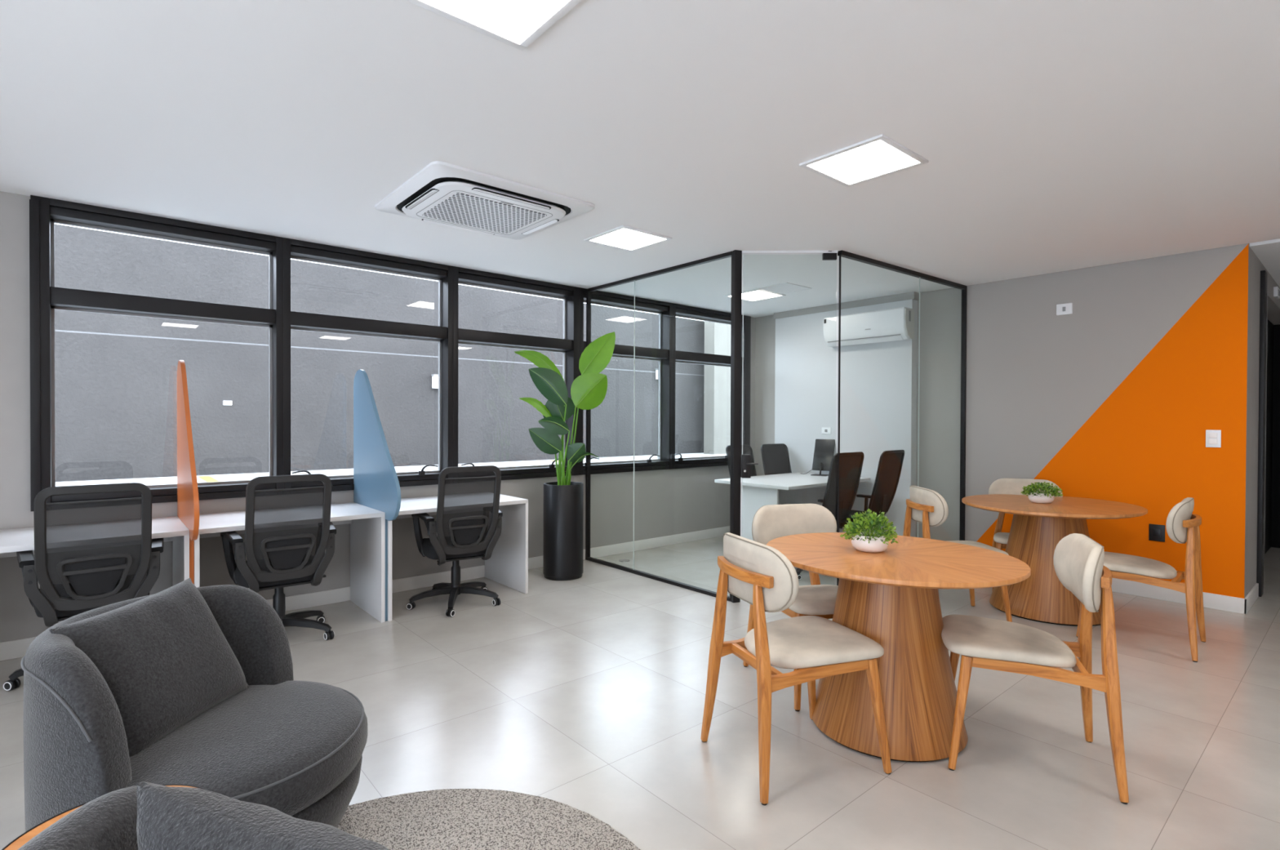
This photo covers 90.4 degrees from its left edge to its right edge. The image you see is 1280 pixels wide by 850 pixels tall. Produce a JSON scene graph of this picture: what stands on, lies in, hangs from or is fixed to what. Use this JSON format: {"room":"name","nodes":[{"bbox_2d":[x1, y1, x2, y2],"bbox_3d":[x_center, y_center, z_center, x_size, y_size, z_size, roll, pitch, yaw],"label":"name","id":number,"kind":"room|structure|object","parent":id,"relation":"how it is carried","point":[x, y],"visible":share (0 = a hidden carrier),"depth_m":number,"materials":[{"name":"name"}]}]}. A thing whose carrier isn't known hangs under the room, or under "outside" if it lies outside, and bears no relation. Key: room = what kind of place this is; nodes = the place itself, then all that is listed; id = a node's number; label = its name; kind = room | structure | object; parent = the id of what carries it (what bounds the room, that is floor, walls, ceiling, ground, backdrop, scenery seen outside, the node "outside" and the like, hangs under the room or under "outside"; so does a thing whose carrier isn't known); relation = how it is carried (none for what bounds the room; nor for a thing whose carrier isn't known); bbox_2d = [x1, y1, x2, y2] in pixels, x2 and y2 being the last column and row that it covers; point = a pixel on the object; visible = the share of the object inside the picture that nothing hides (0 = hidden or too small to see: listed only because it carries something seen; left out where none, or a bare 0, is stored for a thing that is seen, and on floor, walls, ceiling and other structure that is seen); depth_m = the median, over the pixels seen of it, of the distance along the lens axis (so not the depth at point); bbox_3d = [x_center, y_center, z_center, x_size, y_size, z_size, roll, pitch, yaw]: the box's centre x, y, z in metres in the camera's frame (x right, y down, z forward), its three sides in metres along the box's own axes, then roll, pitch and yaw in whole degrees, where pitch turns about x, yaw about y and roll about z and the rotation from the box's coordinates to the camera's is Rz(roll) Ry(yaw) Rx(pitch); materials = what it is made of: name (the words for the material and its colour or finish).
{"room":"open-plan office","nodes":[
{"label":"open-plan office","id":0,"kind":"room"},
{"bbox_2d":[0,191,755,642],"bbox_3d":[-2.379,-0.016,5.135,10.488,2.825,0.200,0,1,-41],"label":"wall","id":1,"kind":"structure","parent":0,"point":[672,501],"depth_m":4.88,"materials":[{"name":"grey paint"}]},
{"bbox_2d":[29,195,283,511],"bbox_3d":[-3.224,-0.435,4.345,1.361,1.910,0.207,0,1,-41],"label":"window","id":2,"kind":"structure","parent":1,"relation":"attached to","point":[45,297],"depth_m":4.15,"materials":[{"name":"black metal"}]},
{"bbox_2d":[0,549,585,660],"bbox_3d":[-3.391,1.347,4.138,7.446,0.108,0.015,0,1,-41],"label":"baseboard","id":3,"kind":"structure","parent":1,"relation":"attached to","point":[12,649],"depth_m":5.02,"materials":[{"name":"white"}]},
{"bbox_2d":[283,237,453,491],"bbox_3d":[-2.197,-0.439,5.212,1.327,1.910,0.232,0,1,-41],"label":"window","id":4,"kind":"structure","parent":1,"relation":"attached to","point":[442,333],"depth_m":5.21,"materials":[{"name":"black metal"}]},
{"bbox_2d":[453,266,579,479],"bbox_3d":[-1.180,-0.443,6.086,1.355,1.910,0.232,0,1,-41],"label":"window","id":5,"kind":"structure","parent":1,"relation":"attached to","point":[569,345],"depth_m":6.09,"materials":[{"name":"black metal"}]},
{"bbox_2d":[579,287,672,475],"bbox_3d":[-0.172,-0.446,6.953,1.304,1.910,0.232,0,1,-41],"label":"window","id":6,"kind":"structure","parent":1,"relation":"attached to","point":[663,354],"depth_m":7.16,"materials":[{"name":"black metal"}]},
{"bbox_2d":[590,525,729,557],"bbox_3d":[0.486,1.333,7.473,2.702,0.108,0.015,0,1,-41],"label":"baseboard","id":7,"kind":"structure","parent":1,"relation":"attached to","point":[596,552],"depth_m":7.21,"materials":[{"name":"white"}]},
{"bbox_2d":[671,302,751,468],"bbox_3d":[0.851,-0.450,7.833,1.394,1.910,0.232,0,1,-41],"label":"window","id":8,"kind":"structure","parent":1,"relation":"attached to","point":[678,310],"depth_m":7.78,"materials":[{"name":"black metal"}]},
{"bbox_2d":[0,0,1279,317],"bbox_3d":[0.168,-1.372,2.004,10.276,0.030,8.244,0,1,-41],"label":"ceiling","id":9,"kind":"structure","parent":0,"point":[1053,135],"depth_m":2.89,"materials":[{"name":"white paint"}]},
{"bbox_2d":[374,160,595,239],"bbox_3d":[-0.977,-1.347,3.991,1.050,0.060,0.970,0,1,-41],"label":"air conditioner","id":10,"kind":"object","parent":9,"relation":"attached to","point":[444,193],"visible":1,"depth_m":3.82,"materials":[{"name":"white plastic"}]},
{"bbox_2d":[416,190,552,235],"bbox_3d":[-0.977,-1.320,3.991,0.669,0.002,0.604,0,1,-41],"label":"grille","id":11,"kind":"object","parent":10,"relation":"attached to","point":[464,208],"depth_m":3.95,"materials":[{"name":"grey plastic"}]},
{"bbox_2d":[405,0,581,50],"bbox_3d":[-0.449,-1.352,1.966,0.464,0.011,0.464,0,1,-41],"label":"recessed light","id":12,"kind":"object","parent":9,"relation":"in","point":[517,24],"visible":1,"depth_m":2.09,"materials":[{"name":"white plastic"}]},
{"bbox_2d":[583,225,671,251],"bbox_3d":[-0.090,-1.375,4.700,0.464,0.011,0.464,0,1,-41],"label":"recessed light","id":13,"kind":"object","parent":9,"relation":"in","point":[626,237],"visible":1,"depth_m":4.68,"materials":[{"name":"white plastic"}]},
{"bbox_2d":[724,288,786,301],"bbox_3d":[1.232,-1.388,6.813,0.464,0.011,0.464,0,1,-41],"label":"recessed light","id":14,"kind":"object","parent":9,"relation":"in","point":[752,295],"visible":0.96,"depth_m":6.78,"materials":[{"name":"white plastic"}]},
{"bbox_2d":[729,290,779,300],"bbox_3d":[1.232,-1.389,6.813,0.408,0.007,0.408,0,1,-41],"label":"diffuser","id":15,"kind":"object","parent":14,"relation":"attached to","point":[748,295],"depth_m":6.78,"materials":[{"name":"white plastic"}]},
{"bbox_2d":[753,282,811,293],"bbox_3d":[1.451,-1.388,6.467,0.432,0.008,0.412,0,1,-41],"label":"ceiling hatch","id":16,"kind":"object","parent":9,"relation":"attached to","point":[784,287],"visible":1,"depth_m":6.46,"materials":[{"name":"white plastic"}]},
{"bbox_2d":[799,133,928,186],"bbox_3d":[1.158,-1.358,3.295,0.464,0.011,0.464,0,1,-41],"label":"recessed light","id":17,"kind":"object","parent":9,"relation":"in","point":[878,156],"visible":1,"depth_m":3.27,"materials":[{"name":"white plastic"}]},
{"bbox_2d":[0,535,1279,849],"bbox_3d":[1.645,1.488,3.308,14.200,0.120,8.244,0,1,-41],"label":"floor","id":18,"kind":"structure","parent":0,"point":[586,693],"depth_m":2.99,"materials":[{"name":"tile"}]},
{"bbox_2d":[3,482,164,690],"bbox_3d":[-3.082,0.857,3.545,0.710,1.101,0.766,0,1,-42],"label":"office chair","id":19,"kind":"object","parent":18,"relation":"on","point":[89,555],"visible":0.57,"depth_m":3.33,"materials":[{"name":"black plastic"}]},
{"bbox_2d":[0,515,189,585],"bbox_3d":[-3.350,1.014,3.677,1.148,0.782,0.726,0,1,-41],"label":"desk","id":20,"kind":"object","parent":18,"relation":"on","point":[171,528],"visible":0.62,"depth_m":3.77,"materials":[{"name":"white laminate"}]},
{"bbox_2d":[177,360,199,584],"bbox_3d":[-2.823,0.489,3.961,0.024,1.832,0.969,0,1,-41],"label":"divider","id":21,"kind":"object","parent":18,"relation":"on","point":[188,500],"visible":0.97,"depth_m":3.92,"materials":[{"name":"orange plastic"}]},
{"bbox_2d":[220,473,336,639],"bbox_3d":[-2.385,0.854,4.145,0.710,1.101,0.766,0,1,-40],"label":"office chair","id":22,"kind":"object","parent":18,"relation":"on","point":[288,532],"visible":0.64,"depth_m":3.95,"materials":[{"name":"black plastic"}]},
{"bbox_2d":[193,502,385,622],"bbox_3d":[-2.474,1.011,4.431,1.115,0.782,0.726,0,1,-41],"label":"desk","id":23,"kind":"object","parent":18,"relation":"on","point":[367,524],"visible":0.49,"depth_m":4.59,"materials":[{"name":"white laminate"}]},
{"bbox_2d":[353,368,400,621],"bbox_3d":[-1.959,0.486,4.704,0.024,1.832,0.969,0,1,-41],"label":"divider","id":24,"kind":"object","parent":18,"relation":"on","point":[375,480],"visible":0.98,"depth_m":4.74,"materials":[{"name":"blue"}]},
{"bbox_2d":[405,465,502,617],"bbox_3d":[-1.461,0.851,4.956,0.710,1.101,0.766,0,1,-34],"label":"office chair","id":25,"kind":"object","parent":18,"relation":"on","point":[468,524],"visible":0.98,"depth_m":4.75,"materials":[{"name":"black plastic"}]},
{"bbox_2d":[387,493,528,621],"bbox_3d":[-1.599,1.008,5.183,1.142,0.782,0.726,0,1,-41],"label":"desk","id":26,"kind":"object","parent":18,"relation":"on","point":[508,564],"visible":0.44,"depth_m":5.35,"materials":[{"name":"white laminate"}]},
{"bbox_2d":[336,788,639,849],"bbox_3d":[-0.669,1.427,1.653,1.645,0.013,1.646,0,1,-41],"label":"rug","id":27,"kind":"object","parent":18,"relation":"on","point":[449,819],"visible":0.8,"depth_m":2.26,"materials":[{"name":"grey carpet"}]},
{"bbox_2d":[17,786,137,849],"bbox_3d":[-0.504,1.022,1.023,0.866,0.808,0.923,0,1,27],"label":"armchair","id":28,"kind":"object","parent":27,"relation":"on","point":[108,821],"visible":0.53,"depth_m":1.01,"materials":[{"name":"grey fabric"}]},
{"bbox_2d":[136,781,388,849],"bbox_3d":[-0.535,0.782,0.959,0.492,0.470,0.211,0,1,18],"label":"cushion","id":29,"kind":"object","parent":28,"relation":"on","point":[169,818],"visible":1,"depth_m":0.92,"materials":[{"name":"grey fabric"}]},
{"bbox_2d":[1,783,208,849],"bbox_3d":[-1.138,1.151,1.366,0.388,0.539,0.388,0,1,-41],"label":"side table","id":30,"kind":"object","parent":27,"relation":"on","point":[22,839],"visible":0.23,"depth_m":1.39,"materials":[{"name":"brown wood"}]},
{"bbox_2d":[20,584,367,831],"bbox_3d":[-1.383,1.010,2.068,0.923,0.808,0.866,0,1,13],"label":"armchair","id":31,"kind":"object","parent":27,"relation":"on","point":[282,743],"visible":0.66,"depth_m":1.86,"materials":[{"name":"grey fabric"}]},
{"bbox_2d":[48,577,249,756],"bbox_3d":[-1.572,0.777,2.083,0.281,0.432,0.516,0,1,10],"label":"cushion","id":32,"kind":"object","parent":31,"relation":"on","point":[165,660],"visible":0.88,"depth_m":2.01,"materials":[{"name":"grey fabric"}]},
{"bbox_2d":[514,331,615,580],"bbox_3d":[-0.699,0.270,5.861,0.916,2.253,0.368,0,1,-10],"label":"floor plant","id":33,"kind":"object","parent":18,"relation":"on","point":[563,499],"visible":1,"depth_m":5.75,"materials":[{"name":"green plant"}]},
{"bbox_2d":[618,559,630,561],"bbox_3d":[-0.161,1.390,6.512,0.116,0.006,0.116,0,1,-41],"label":"socket","id":34,"kind":"object","parent":18,"relation":"on","point":[620,560],"visible":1,"depth_m":6.50,"materials":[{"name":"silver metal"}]},
{"bbox_2d":[725,444,756,477],"bbox_3d":[1.361,0.813,7.038,0.724,1.162,0.745,0,1,-44],"label":"chair","id":35,"kind":"object","parent":18,"relation":"on","point":[747,449],"visible":0.06,"depth_m":7.35,"materials":[{"name":"black plastic"}]},
{"bbox_2d":[760,443,791,475],"bbox_3d":[1.819,0.812,7.406,0.724,1.162,0.745,0,1,-37],"label":"chair","id":36,"kind":"object","parent":18,"relation":"on","point":[775,457],"visible":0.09,"depth_m":7.65,"materials":[{"name":"black plastic"}]},
{"bbox_2d":[742,502,838,711],"bbox_3d":[0.948,0.946,3.510,0.540,0.954,0.636,0,1,-16],"label":"dining chair","id":37,"kind":"object","parent":18,"relation":"on","point":[770,522],"visible":0.52,"depth_m":3.66,"materials":[{"name":"beige fabric"}]},
{"bbox_2d":[714,472,870,540],"bbox_3d":[1.652,0.987,6.826,1.480,0.820,0.940,0,1,-41],"label":"meeting table","id":38,"kind":"object","parent":18,"relation":"on","point":[758,491],"visible":0.44,"depth_m":6.51,"materials":[{"name":"white laminate"}]},
{"bbox_2d":[802,439,835,475],"bbox_3d":[2.034,0.369,7.330,0.367,0.410,0.256,1,1,34],"label":"monitor","id":39,"kind":"object","parent":38,"relation":"on","point":[824,451],"visible":0.92,"depth_m":7.32,"materials":[{"name":"black plastic"}]},
{"bbox_2d":[700,532,891,805],"bbox_3d":[0.665,0.952,2.739,0.636,0.954,0.540,0,1,-21],"label":"dining chair","id":40,"kind":"object","parent":18,"relation":"on","point":[756,573],"visible":0.98,"depth_m":2.60,"materials":[{"name":"brown wood"}]},
{"bbox_2d":[781,451,864,580],"bbox_3d":[1.671,0.823,5.982,0.724,1.162,0.745,0,1,-38],"label":"chair","id":41,"kind":"object","parent":18,"relation":"on","point":[851,463],"visible":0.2,"depth_m":5.76,"materials":[{"name":"black leather"}]},
{"bbox_2d":[840,449,904,529],"bbox_3d":[2.225,0.822,6.405,0.724,1.162,0.745,0,1,-43],"label":"chair","id":42,"kind":"object","parent":18,"relation":"on","point":[891,462],"visible":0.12,"depth_m":6.20,"materials":[{"name":"brown leather"}]},
{"bbox_2d":[766,532,1031,762],"bbox_3d":[1.173,1.018,3.019,1.045,0.820,1.162,0,1,-41],"label":"dining table","id":43,"kind":"object","parent":18,"relation":"on","point":[890,597],"visible":0.82,"depth_m":2.79,"materials":[{"name":"brown wood"}]},
{"bbox_2d":[840,508,897,552],"bbox_3d":[1.109,0.507,3.074,0.266,0.200,0.266,0,1,-41],"label":"potted plant","id":44,"kind":"object","parent":43,"relation":"on","point":[875,540],"visible":1,"depth_m":3.02,"materials":[{"name":"green plant"}]},
{"bbox_2d":[902,485,1012,622],"bbox_3d":[2.322,0.941,4.714,0.636,0.954,0.540,0,0,0],"label":"dining chair","id":45,"kind":"object","parent":18,"relation":"on","point":[927,507],"visible":0.49,"depth_m":4.56,"materials":[{"name":"beige fabric"}]},
{"bbox_2d":[988,478,1062,591],"bbox_3d":[3.180,0.940,5.225,0.540,0.954,0.636,0,1,26],"label":"dining chair","id":46,"kind":"object","parent":18,"relation":"on","point":[1001,486],"visible":0.32,"depth_m":5.44,"materials":[{"name":"beige fabric"}]},
{"bbox_2d":[941,533,1128,804],"bbox_3d":[1.658,0.955,2.759,0.636,0.954,0.540,0,1,23],"label":"dining chair","id":47,"kind":"object","parent":18,"relation":"on","point":[984,642],"visible":0.98,"depth_m":2.62,"materials":[{"name":"beige fabric"}]},
{"bbox_2d":[961,493,1147,626],"bbox_3d":[3.131,1.010,4.868,1.256,0.820,1.176,0,1,-41],"label":"dining table","id":48,"kind":"object","parent":18,"relation":"on","point":[1036,531],"visible":0.64,"depth_m":4.64,"materials":[{"name":"brown wood"}]},
{"bbox_2d":[1020,481,1062,503],"bbox_3d":[3.091,0.516,4.893,0.288,0.167,0.287,0,1,-41],"label":"potted plant","id":49,"kind":"object","parent":48,"relation":"on","point":[1035,495],"visible":1,"depth_m":4.84,"materials":[{"name":"green plant"}]},
{"bbox_2d":[1075,497,1205,662],"bbox_3d":[3.322,0.949,4.226,0.540,0.954,0.636,0,1,-44],"label":"dining chair","id":50,"kind":"object","parent":18,"relation":"on","point":[1182,526],"visible":0.77,"depth_m":4.02,"materials":[{"name":"beige fabric"}]},
{"bbox_2d":[585,250,732,601],"bbox_3d":[0.099,0.005,5.815,0.040,2.790,1.969,0,1,-41],"label":"glass wall","id":51,"kind":"structure","parent":0,"point":[729,254],"depth_m":6.06,"materials":[{"name":"black metal"}]},
{"bbox_2d":[729,249,742,602],"bbox_3d":[0.761,0.014,5.053,0.064,2.790,0.060,0,1,-21],"label":"trim","id":52,"kind":"structure","parent":51,"relation":"attached to","point":[736,256],"depth_m":5.02,"materials":[{"name":"black metal"}]},
{"bbox_2d":[774,298,917,537],"bbox_3d":[2.305,0.037,7.334,0.118,2.715,1.755,0,1,-41],"label":"wall","id":53,"kind":"structure","parent":0,"point":[878,380],"depth_m":7.16,"materials":[{"name":"grey paint"}]},
{"bbox_2d":[822,426,831,434],"bbox_3d":[2.168,0.066,7.391,0.014,0.076,0.124,0,1,-41],"label":"wall socket","id":54,"kind":"object","parent":53,"relation":"attached to","point":[824,429],"visible":1,"depth_m":7.38,"materials":[{"name":"white plastic"}]},
{"bbox_2d":[822,306,914,346],"bbox_3d":[2.464,-1.050,6.902,0.198,0.332,0.968,0,1,-41],"label":"air conditioner","id":55,"kind":"object","parent":53,"relation":"attached to","point":[893,324],"visible":1,"depth_m":6.78,"materials":[{"name":"white plastic"}]},
{"bbox_2d":[908,310,911,321],"bbox_3d":[2.776,-1.121,6.533,0.035,0.110,0.003,0,1,-41],"label":"vent","id":56,"kind":"object","parent":55,"relation":"attached to","point":[909,311],"depth_m":6.53,"materials":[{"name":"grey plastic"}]},
{"bbox_2d":[851,532,888,552],"bbox_3d":[1.112,0.568,3.073,0.170,0.079,0.170,0,1,-41],"label":"bowl","id":57,"kind":"object","parent":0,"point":[872,543],"depth_m":3.01,"materials":[{"name":"white ceramic"}]},
{"bbox_2d":[836,249,967,585],"bbox_3d":[2.404,0.015,5.688,2.114,2.790,0.042,0,1,-38],"label":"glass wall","id":58,"kind":"structure","parent":0,"point":[842,253],"depth_m":6.05,"materials":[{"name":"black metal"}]},
{"bbox_2d":[741,250,836,599],"bbox_3d":[1.180,0.014,5.023,0.740,2.785,0.100,0,0,1],"label":"door","id":59,"kind":"structure","parent":58,"relation":"in","point":[746,463],"depth_m":5.03,"materials":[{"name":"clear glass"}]},
{"bbox_2d":[742,250,837,253],"bbox_3d":[1.187,-1.370,5.031,0.750,0.018,0.025,0,0,1],"label":"door frame","id":60,"kind":"structure","parent":58,"relation":"attached to","point":[743,251],"depth_m":5.02,"materials":[{"name":"white metal"}]},
{"bbox_2d":[755,243,1251,598],"bbox_3d":[3.044,-0.009,6.702,0.180,2.825,4.894,0,1,-41],"label":"wall","id":61,"kind":"structure","parent":0,"point":[1116,397],"depth_m":5.46,"materials":[{"name":"orange paint"}]},
{"bbox_2d":[773,291,919,319],"bbox_3d":[2.309,-1.357,7.321,0.120,0.075,1.795,0,1,-41],"label":"trim","id":62,"kind":"structure","parent":61,"relation":"attached to","point":[908,295],"depth_m":7.14,"materials":[{"name":"grey paint"}]},
{"bbox_2d":[1056,302,1072,315],"bbox_3d":[3.792,-1.035,5.675,0.021,0.100,0.124,0,1,-41],"label":"power outlet","id":63,"kind":"object","parent":61,"relation":"attached to","point":[1061,308],"visible":1,"depth_m":5.67,"materials":[{"name":"white plastic"}]},
{"bbox_2d":[1148,523,1164,542],"bbox_3d":[4.222,0.881,5.188,0.013,0.136,0.104,0,1,-41],"label":"wall socket","id":64,"kind":"object","parent":61,"relation":"attached to","point":[1156,532],"visible":1,"depth_m":5.18,"materials":[{"name":"black plastic"}]},
{"bbox_2d":[1152,528,1160,537],"bbox_3d":[4.218,0.881,5.185,0.003,0.060,0.048,0,1,-41],"label":"outlet","id":65,"kind":"object","parent":64,"relation":"attached to","point":[1156,532],"depth_m":5.19,"materials":[{"name":"black plastic"}]},
{"bbox_2d":[1111,577,1247,613],"bbox_3d":[3.909,1.359,5.553,0.015,0.115,2.030,0,1,-41],"label":"baseboard","id":66,"kind":"structure","parent":61,"relation":"attached to","point":[1233,604],"depth_m":5.11,"materials":[{"name":"white paint"}]},
{"bbox_2d":[1205,429,1221,447],"bbox_3d":[4.445,0.106,4.925,0.015,0.136,0.090,0,1,-41],"label":"light switch","id":67,"kind":"object","parent":61,"relation":"attached to","point":[1213,437],"visible":1,"depth_m":4.92,"materials":[{"name":"white plastic"}]},
{"bbox_2d":[1028,491,1053,503],"bbox_3d":[3.089,0.560,4.892,0.170,0.079,0.170,0,1,-41],"label":"bowl","id":68,"kind":"object","parent":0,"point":[1042,499],"depth_m":4.83,"materials":[{"name":"white ceramic"}]},
{"bbox_2d":[1247,249,1279,594],"bbox_3d":[6.074,0.007,6.179,3.732,2.825,0.150,0,1,-41],"label":"wall","id":69,"kind":"structure","parent":0,"point":[1273,304],"depth_m":5.11,"materials":[{"name":"grey paint"}]},
{"bbox_2d":[1244,582,1258,613],"bbox_3d":[4.835,1.367,5.022,0.727,0.115,0.015,0,1,-41],"label":"baseboard","id":70,"kind":"structure","parent":69,"relation":"attached to","point":[1253,594],"depth_m":4.98,"materials":[{"name":"white paint"}]},
{"bbox_2d":[1256,270,1267,596],"bbox_3d":[5.193,0.074,5.304,0.150,2.700,0.030,0,1,-41],"label":"trim","id":71,"kind":"structure","parent":69,"relation":"attached to","point":[1263,298],"depth_m":5.26,"materials":[{"name":"black metal"}]},
{"bbox_2d":[1263,293,1267,587],"bbox_3d":[5.357,0.143,5.458,0.240,2.560,0.012,0,1,-41],"label":"trim","id":72,"kind":"structure","parent":69,"relation":"attached to","point":[1267,294],"depth_m":5.51,"materials":[{"name":"grey metal"}]},
{"bbox_2d":[1264,319,1279,554],"bbox_3d":[6.406,0.118,6.492,2.620,2.600,0.190,0,1,-41],"label":"door","id":73,"kind":"structure","parent":69,"relation":"in","point":[1272,533],"depth_m":7.30,"materials":[{"name":"black"}]},
{"bbox_2d":[1273,286,1279,298],"bbox_3d":[5.977,-1.239,5.958,0.200,0.090,0.033,0,1,-41],"label":"sign plaque","id":74,"kind":"object","parent":69,"relation":"attached to","point":[1276,290],"visible":1,"depth_m":5.90,"materials":[{"name":"white plastic"}]},
{"bbox_2d":[1249,238,1279,287],"bbox_3d":[7.073,-1.365,4.912,3.862,0.042,3.650,0,1,-41],"label":"ceiling","id":75,"kind":"structure","parent":0,"point":[1268,252],"depth_m":5.06,"materials":[{"name":"white paint"}]},
{"label":"outside","id":76,"kind":"structure","parent":0,"visible":0},
{"bbox_2d":[55,452,726,486],"bbox_3d":[-3.993,0.716,10.782,36.000,0.150,10.456,0,1,-41],"label":"floor","id":77,"kind":"structure","parent":76,"point":[233,477],"depth_m":8.83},
{"bbox_2d":[54,223,704,481],"bbox_3d":[-7.802,-0.830,6.668,24.867,2.985,0.300,0,1,-41],"label":"wall","id":78,"kind":"structure","parent":77,"relation":"on","point":[116,375],"depth_m":9.07,"materials":[{"name":"paint"}]},
{"bbox_2d":[222,400,231,404],"bbox_3d":[-5.490,-0.294,8.455,0.100,0.060,0.015,0,1,-41],"label":"wall plate","id":79,"kind":"object","parent":78,"relation":"attached to","point":[224,402],"visible":1,"depth_m":8.45,"materials":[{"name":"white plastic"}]},
{"bbox_2d":[431,373,438,388],"bbox_3d":[-3.285,-0.705,10.290,0.160,0.225,0.100,0,1,-41],"label":"wall light","id":80,"kind":"object","parent":78,"relation":"attached to","point":[434,376],"visible":0.51,"depth_m":10.24,"materials":[{"name":"white plastic"}]},
{"bbox_2d":[655,368,657,379],"bbox_3d":[0.417,-1.078,13.469,0.160,0.225,0.100,0,1,-41],"label":"wall light","id":81,"kind":"object","parent":78,"relation":"attached to","point":[656,370],"visible":0.24,"depth_m":13.44,"materials":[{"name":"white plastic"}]},
{"bbox_2d":[703,320,730,453],"bbox_3d":[3.713,-1.773,15.767,5.800,4.800,0.300,0,1,-41],"label":"stone wall","id":82,"kind":"structure","parent":77,"relation":"on","point":[717,394],"depth_m":13.92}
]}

